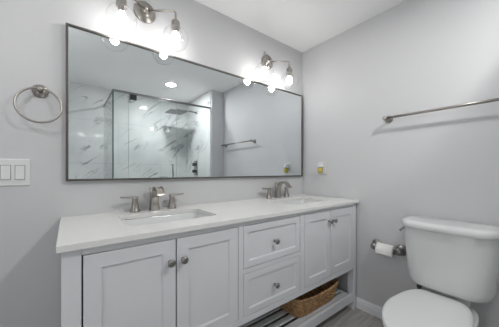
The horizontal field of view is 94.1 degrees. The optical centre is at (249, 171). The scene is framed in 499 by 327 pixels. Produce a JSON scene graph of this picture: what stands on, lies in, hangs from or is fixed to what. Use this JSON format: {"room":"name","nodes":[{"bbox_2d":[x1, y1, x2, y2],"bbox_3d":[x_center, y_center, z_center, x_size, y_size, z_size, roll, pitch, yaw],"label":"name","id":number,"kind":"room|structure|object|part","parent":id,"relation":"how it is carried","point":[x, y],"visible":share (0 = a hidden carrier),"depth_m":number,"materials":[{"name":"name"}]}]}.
{"room":"bathroom","nodes":[
{"label":"bathroom","id":0,"kind":"room"},
{"bbox_2d":[0,0,302,326],"bbox_3d":[-0.613,-0.041,1.480,3.014,2.270,0.100,0,0,-38],"label":"wall","id":1,"kind":"structure","parent":0,"point":[32,32],"depth_m":1.15,"materials":[{"name":"grey paint"}]},
{"bbox_2d":[0,158,30,185],"bbox_3d":[-1.071,0.006,1.051,0.116,0.124,0.013,0,0,-38],"label":"light switch","id":2,"kind":"object","parent":1,"relation":"attached to","point":[13,172],"visible":1,"depth_m":1.05,"materials":[{"name":"white plastic"}]},
{"bbox_2d":[13,84,62,123],"bbox_3d":[-0.983,-0.316,1.087,0.172,0.194,0.064,0,0,-38],"label":"towel ring","id":3,"kind":"object","parent":1,"relation":"attached to","point":[40,91],"visible":1,"depth_m":1.09,"materials":[{"name":"silver metal"}]},
{"bbox_3d":[-0.982,-0.382,1.087,0.025,0.025,0.037,0,0,-38],"label":"post","id":4,"kind":"part","parent":3,"relation":"part of","materials":[{"name":"silver metal"}]},
{"bbox_2d":[105,0,187,51],"bbox_3d":[-0.571,-0.868,1.320,0.433,0.300,0.203,0,0,-38],"label":"vanity light","id":5,"kind":"object","parent":1,"relation":"attached to","point":[143,10],"visible":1,"depth_m":1.36,"materials":[{"name":"silver metal"}]},
{"bbox_2d":[116,0,126,12],"bbox_3d":[-0.666,-0.868,1.210,0.053,0.080,0.053,0,0,-38],"label":"socket","id":6,"kind":"object","parent":5,"relation":"attached to","point":[122,6],"depth_m":1.20,"materials":[{"name":"silver metal"}]},
{"bbox_3d":[-0.666,-0.792,1.210,0.053,0.072,0.053,0,0,-38],"label":"bulb","id":7,"kind":"part","parent":5,"relation":"part of","materials":[{"name":"white glass"}]},
{"bbox_3d":[-0.520,-0.926,1.385,0.171,0.072,0.012,0,0,-1],"label":"arm","id":8,"kind":"part","parent":5,"relation":"part of","materials":[{"name":"silver metal"}]},
{"bbox_2d":[171,18,179,32],"bbox_3d":[-0.441,-0.868,1.386,0.053,0.080,0.053,0,0,-38],"label":"socket","id":9,"kind":"object","parent":5,"relation":"attached to","point":[175,23],"depth_m":1.37,"materials":[{"name":"silver metal"}]},
{"bbox_3d":[-0.441,-0.792,1.386,0.053,0.072,0.053,0,0,-38],"label":"bulb","id":10,"kind":"part","parent":5,"relation":"part of","materials":[{"name":"white glass"}]},
{"bbox_2d":[66,23,302,180],"bbox_3d":[-0.203,-0.343,1.719,1.817,0.789,0.026,0,0,-38],"label":"wall mirror","id":11,"kind":"object","parent":1,"relation":"attached to","point":[134,111],"visible":1,"depth_m":1.46,"materials":[{"name":"grey metal"}]},
{"bbox_2d":[256,51,291,89],"bbox_3d":[0.212,-0.854,1.931,0.433,0.300,0.203,0,0,-38],"label":"vanity light","id":12,"kind":"object","parent":1,"relation":"attached to","point":[266,61],"visible":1,"depth_m":1.97,"materials":[{"name":"silver metal"}]},
{"bbox_2d":[261,57,267,67],"bbox_3d":[0.117,-0.854,1.821,0.053,0.080,0.053,0,0,-38],"label":"socket","id":13,"kind":"object","parent":12,"relation":"attached to","point":[264,62],"depth_m":1.80,"materials":[{"name":"silver metal"}]},
{"bbox_3d":[0.117,-0.778,1.821,0.053,0.072,0.053,0,0,-38],"label":"bulb","id":14,"kind":"part","parent":12,"relation":"part of","materials":[{"name":"white glass"}]},
{"bbox_2d":[286,67,291,76],"bbox_3d":[0.342,-0.854,1.997,0.053,0.080,0.053,0,0,-38],"label":"socket","id":15,"kind":"object","parent":12,"relation":"attached to","point":[289,70],"depth_m":1.98,"materials":[{"name":"silver metal"}]},
{"bbox_3d":[0.342,-0.778,1.997,0.053,0.072,0.053,0,0,-38],"label":"bulb","id":16,"kind":"part","parent":12,"relation":"part of","materials":[{"name":"white glass"}]},
{"bbox_2d":[195,0,405,52],"bbox_3d":[0.159,-1.226,0.490,3.014,0.100,2.610,0,0,-38],"label":"ceiling","id":17,"kind":"structure","parent":0,"point":[302,25],"depth_m":1.74,"materials":[{"name":"white paint"}]},
{"bbox_2d":[247,306,383,326],"bbox_3d":[0.159,1.144,0.490,3.014,0.100,2.610,0,0,-38],"label":"floor","id":18,"kind":"structure","parent":0,"point":[345,317],"depth_m":1.70,"materials":[{"name":"grey wood"}]},
{"bbox_2d":[61,203,355,326],"bbox_3d":[-0.026,0.673,1.491,1.830,0.842,0.565,0,0,-38],"label":"bathroom vanity","id":19,"kind":"object","parent":18,"relation":"on","point":[237,274],"visible":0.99,"depth_m":1.08,"materials":[{"name":"white paint"}]},
{"bbox_3d":[-0.588,0.673,0.766,0.052,0.842,0.052,0,0,-38],"label":"leg","id":20,"kind":"part","parent":19,"relation":"part of","materials":[{"name":"white paint"}]},
{"bbox_3d":[-0.431,0.509,0.867,0.309,0.458,0.020,0,0,-38],"label":"door","id":21,"kind":"part","parent":19,"relation":"part of","materials":[{"name":"white paint"}]},
{"bbox_3d":[-0.313,0.367,0.928,0.031,0.031,0.030,0,0,-38],"label":"knob","id":22,"kind":"part","parent":19,"relation":"part of","materials":[{"name":"grey metal"}]},
{"bbox_3d":[-0.270,0.367,0.961,0.031,0.031,0.030,0,0,-38],"label":"knob","id":23,"kind":"part","parent":19,"relation":"part of","materials":[{"name":"grey metal"}]},
{"bbox_3d":[-0.183,0.509,1.060,0.307,0.458,0.020,0,0,-38],"label":"door","id":24,"kind":"part","parent":19,"relation":"part of","materials":[{"name":"white paint"}]},
{"bbox_2d":[56,194,358,253],"bbox_3d":[-0.035,0.241,1.503,1.854,0.022,0.575,0,0,-38],"label":"countertop","id":25,"kind":"structure","parent":19,"relation":"on","point":[79,232],"depth_m":1.13,"materials":[{"name":"white stone"}]},
{"bbox_2d":[120,186,183,212],"bbox_3d":[-0.532,0.159,1.336,0.358,0.143,0.158,0,0,-38],"label":"faucet","id":26,"kind":"object","parent":25,"relation":"on","point":[155,192],"visible":1,"depth_m":1.35,"materials":[{"name":"silver metal"}]},
{"bbox_3d":[-0.670,0.148,1.294,0.090,0.016,0.026,0,0,-38],"label":"lever","id":27,"kind":"part","parent":26,"relation":"part of","materials":[{"name":"silver metal"}]},
{"bbox_3d":[-0.647,0.189,1.312,0.055,0.082,0.055,0,0,-38],"label":"handle","id":28,"kind":"part","parent":26,"relation":"part of","materials":[{"name":"silver metal"}]},
{"bbox_3d":[-0.564,0.163,1.377,0.058,0.134,0.054,0,0,-38],"label":"spout","id":29,"kind":"part","parent":26,"relation":"part of","materials":[{"name":"silver metal"}]},
{"bbox_3d":[-0.522,0.129,1.323,0.041,0.084,0.126,0,0,-38],"label":"spout","id":30,"kind":"part","parent":26,"relation":"part of","materials":[{"name":"silver metal"}]},
{"bbox_3d":[-0.481,0.189,1.441,0.055,0.082,0.055,0,0,-38],"label":"handle","id":31,"kind":"part","parent":26,"relation":"part of","materials":[{"name":"silver metal"}]},
{"bbox_3d":[-0.458,0.148,1.459,0.090,0.016,0.026,0,0,-38],"label":"lever","id":32,"kind":"part","parent":26,"relation":"part of","materials":[{"name":"silver metal"}]},
{"bbox_2d":[121,212,208,225],"bbox_3d":[-0.416,0.323,1.200,0.454,0.140,0.309,0,0,-38],"label":"sink","id":33,"kind":"object","parent":25,"relation":"in","point":[189,215],"visible":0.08,"depth_m":1.32,"materials":[{"name":"white ceramic"}]},
{"bbox_2d":[262,181,291,198],"bbox_3d":[0.278,0.159,1.968,0.358,0.143,0.158,0,0,-38],"label":"faucet","id":34,"kind":"object","parent":25,"relation":"on","point":[278,185],"visible":0.99,"depth_m":1.99,"materials":[{"name":"silver metal"}]},
{"bbox_3d":[0.164,0.189,1.944,0.055,0.082,0.055,0,0,-38],"label":"handle","id":35,"kind":"part","parent":34,"relation":"part of","materials":[{"name":"silver metal"}]},
{"bbox_3d":[0.246,0.163,2.009,0.058,0.134,0.054,0,0,-38],"label":"spout","id":36,"kind":"part","parent":34,"relation":"part of","materials":[{"name":"silver metal"}]},
{"bbox_3d":[0.288,0.129,1.955,0.041,0.084,0.126,0,0,-38],"label":"spout","id":37,"kind":"part","parent":34,"relation":"part of","materials":[{"name":"silver metal"}]},
{"bbox_3d":[0.329,0.189,2.073,0.055,0.082,0.055,0,0,-38],"label":"handle","id":38,"kind":"part","parent":34,"relation":"part of","materials":[{"name":"silver metal"}]},
{"bbox_2d":[279,199,318,204],"bbox_3d":[0.386,0.323,1.825,0.448,0.140,0.309,0,0,-38],"label":"sink","id":39,"kind":"object","parent":25,"relation":"in","point":[301,201],"visible":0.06,"depth_m":2.01,"materials":[{"name":"white ceramic"}]},
{"bbox_3d":[0.135,0.631,1.309,0.430,0.215,0.020,0,0,-38],"label":"drawer","id":40,"kind":"part","parent":19,"relation":"part of","materials":[{"name":"white paint"}]},
{"bbox_3d":[0.135,0.387,1.309,0.430,0.213,0.020,0,0,-38],"label":"drawer","id":41,"kind":"part","parent":19,"relation":"part of","materials":[{"name":"white paint"}]},
{"bbox_2d":[239,288,352,326],"bbox_3d":[-0.031,1.000,1.498,1.818,0.062,0.513,0,0,-38],"label":"shelf","id":42,"kind":"object","parent":19,"relation":"attached to","point":[343,299],"depth_m":1.59,"materials":[{"name":"white paint"}]},
{"bbox_2d":[279,278,338,317],"bbox_3d":[0.436,0.918,1.761,0.510,0.142,0.289,0,0,-38],"label":"wicker basket","id":43,"kind":"object","parent":19,"relation":"on","point":[305,304],"visible":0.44,"depth_m":1.64,"materials":[{"name":"brown wicker"}]},
{"bbox_3d":[0.454,0.509,1.557,0.286,0.458,0.020,0,0,-38],"label":"door","id":44,"kind":"part","parent":19,"relation":"part of","materials":[{"name":"white paint"}]},
{"bbox_3d":[0.691,0.509,1.742,0.304,0.458,0.020,0,0,-38],"label":"door","id":45,"kind":"part","parent":19,"relation":"part of","materials":[{"name":"white paint"}]},
{"bbox_3d":[0.820,0.673,1.864,0.038,0.842,0.052,0,0,-38],"label":"leg","id":46,"kind":"part","parent":19,"relation":"part of","materials":[{"name":"white paint"}]},
{"bbox_2d":[382,215,498,326],"bbox_3d":[0.925,0.693,1.172,0.742,0.802,0.452,0,0,-38],"label":"toilet","id":47,"kind":"object","parent":18,"relation":"on","point":[453,265],"visible":1,"depth_m":1.20,"materials":[{"name":"white ceramic"}]},
{"bbox_3d":[0.847,0.694,1.120,0.554,0.020,0.332,0,0,-38],"label":"seat lid","id":48,"kind":"part","parent":47,"relation":"part of","materials":[{"name":"white plastic"}]},
{"bbox_3d":[1.123,0.314,1.321,0.248,0.044,0.444,0,0,-38],"label":"tank lid","id":49,"kind":"part","parent":47,"relation":"part of","materials":[{"name":"white ceramic"}]},
{"bbox_3d":[1.127,0.507,1.325,0.224,0.339,0.422,0,0,-38],"label":"tank","id":50,"kind":"part","parent":47,"relation":"part of","materials":[{"name":"white ceramic"}]},
{"bbox_2d":[303,0,498,326],"bbox_3d":[1.338,-0.041,1.347,0.100,2.270,2.510,0,0,-38],"label":"wall","id":51,"kind":"structure","parent":0,"point":[411,56],"depth_m":1.61,"materials":[{"name":"grey paint"}]},
{"bbox_2d":[319,161,325,173],"bbox_3d":[0.666,-0.030,2.120,0.008,0.118,0.072,0,0,-38],"label":"wall outlet","id":52,"kind":"object","parent":51,"relation":"attached to","point":[324,162],"visible":0.64,"depth_m":2.11,"materials":[{"name":"grey plastic"}]},
{"bbox_2d":[317,163,323,172],"bbox_3d":[0.642,-0.025,2.105,0.047,0.089,0.042,0,0,-38],"label":"plug","id":53,"kind":"object","parent":52,"relation":"attached to","point":[319,165],"visible":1,"depth_m":2.09,"materials":[{"name":"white plastic"}]},
{"bbox_2d":[334,288,382,319],"bbox_3d":[0.992,1.054,1.698,0.014,0.081,1.528,0,0,-38],"label":"baseboard","id":54,"kind":"structure","parent":51,"relation":"attached to","point":[361,304],"depth_m":1.78,"materials":[{"name":"white paint"}]},
{"bbox_2d":[370,239,405,255],"bbox_3d":[0.982,0.551,1.658,0.078,0.076,0.238,0,0,-38],"label":"toilet paper holder","id":55,"kind":"object","parent":51,"relation":"attached to","point":[400,249],"visible":0.77,"depth_m":1.60,"materials":[{"name":"grey metal"}]},
{"bbox_3d":[0.932,0.551,1.722,0.078,0.076,0.076,0,0,-38],"label":"post","id":56,"kind":"part","parent":55,"relation":"part of","materials":[{"name":"grey metal"}]},
{"bbox_2d":[375,242,395,257],"bbox_3d":[0.964,0.560,1.644,0.085,0.084,0.109,0,0,-38],"label":"toilet paper roll","id":57,"kind":"object","parent":55,"relation":"on","point":[382,249],"visible":0.92,"depth_m":1.62,"materials":[{"name":"white paper"}]},
{"bbox_3d":[1.032,0.551,1.594,0.078,0.076,0.076,0,0,-38],"label":"post","id":58,"kind":"part","parent":55,"relation":"part of","materials":[{"name":"grey metal"}]},
{"bbox_2d":[382,98,498,122],"bbox_3d":[1.183,-0.374,1.399,0.080,0.052,0.710,0,0,-38],"label":"towel bar","id":59,"kind":"object","parent":51,"relation":"attached to","point":[388,119],"visible":1,"depth_m":1.40,"materials":[{"name":"silver metal"}]}
]}

